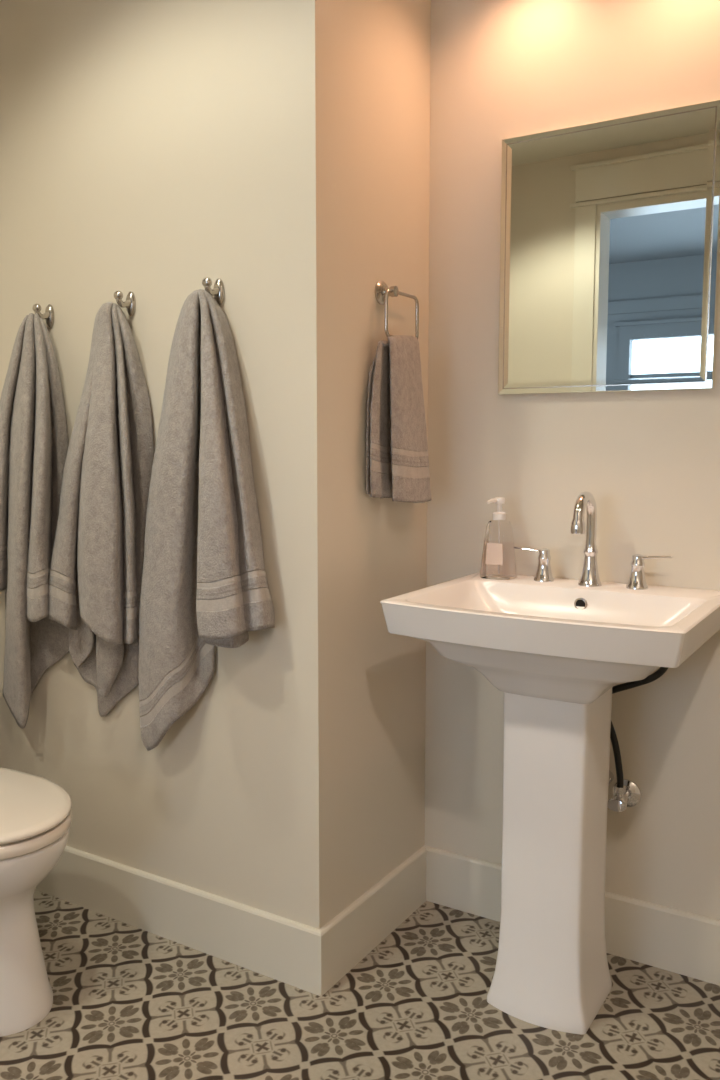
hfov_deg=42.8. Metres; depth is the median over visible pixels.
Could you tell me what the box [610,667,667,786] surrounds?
supply hose
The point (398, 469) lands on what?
hand towel
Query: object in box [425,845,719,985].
baseboard
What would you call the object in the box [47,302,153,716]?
bath towel
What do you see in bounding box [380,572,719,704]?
basin
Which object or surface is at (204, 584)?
bath towel
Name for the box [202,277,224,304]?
robe hook
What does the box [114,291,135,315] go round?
robe hook
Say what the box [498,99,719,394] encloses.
wall mirror
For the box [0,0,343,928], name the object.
wall
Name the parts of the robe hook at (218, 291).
knob, arm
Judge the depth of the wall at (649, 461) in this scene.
2.12 m
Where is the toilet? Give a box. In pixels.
[0,767,71,1036]
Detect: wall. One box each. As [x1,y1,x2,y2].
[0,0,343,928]
[342,0,430,908]
[425,0,719,919]
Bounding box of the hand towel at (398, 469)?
[366,335,431,502]
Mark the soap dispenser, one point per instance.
(498, 561)
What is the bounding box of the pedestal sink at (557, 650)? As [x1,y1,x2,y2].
[380,572,719,1034]
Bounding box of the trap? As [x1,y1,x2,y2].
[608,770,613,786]
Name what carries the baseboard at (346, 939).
attached to the wall at (386, 44)
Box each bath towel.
[0,313,69,727]
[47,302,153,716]
[139,289,275,749]
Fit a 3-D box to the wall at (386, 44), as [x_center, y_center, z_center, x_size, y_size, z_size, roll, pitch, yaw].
[0.024,-0.332,2.167,0.100,2.610,0.397,4,7,31]
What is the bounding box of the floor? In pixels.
[0,889,719,1079]
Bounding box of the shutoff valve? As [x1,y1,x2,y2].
[607,779,640,811]
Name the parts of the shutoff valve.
valve handle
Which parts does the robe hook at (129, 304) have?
knob, arm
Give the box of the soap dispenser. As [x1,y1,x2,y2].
[480,497,516,579]
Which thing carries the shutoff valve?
attached to the wall at (649, 461)
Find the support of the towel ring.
attached to the wall at (386, 44)
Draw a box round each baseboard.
[35,846,320,995]
[320,845,426,995]
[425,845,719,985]
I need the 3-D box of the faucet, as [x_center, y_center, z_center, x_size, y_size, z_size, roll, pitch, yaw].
[0.492,-0.001,2.022,0.362,0.212,0.144,4,7,31]
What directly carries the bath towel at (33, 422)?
hanging from the robe hook at (48, 315)
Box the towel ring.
[375,280,418,338]
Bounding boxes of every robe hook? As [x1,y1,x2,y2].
[33,304,53,326]
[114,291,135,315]
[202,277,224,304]
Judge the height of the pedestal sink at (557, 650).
0.885 m
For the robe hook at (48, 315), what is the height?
0.056 m
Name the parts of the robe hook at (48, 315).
knob, arm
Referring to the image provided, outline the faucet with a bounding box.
[514,491,672,589]
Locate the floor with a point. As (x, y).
(130, 1002)
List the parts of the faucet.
lever, handle, spout, spout, handle, lever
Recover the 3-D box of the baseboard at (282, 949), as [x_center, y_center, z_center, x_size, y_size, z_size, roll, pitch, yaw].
[-0.559,0.894,2.294,1.120,0.145,0.013,4,7,31]
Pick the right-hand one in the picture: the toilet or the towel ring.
the towel ring

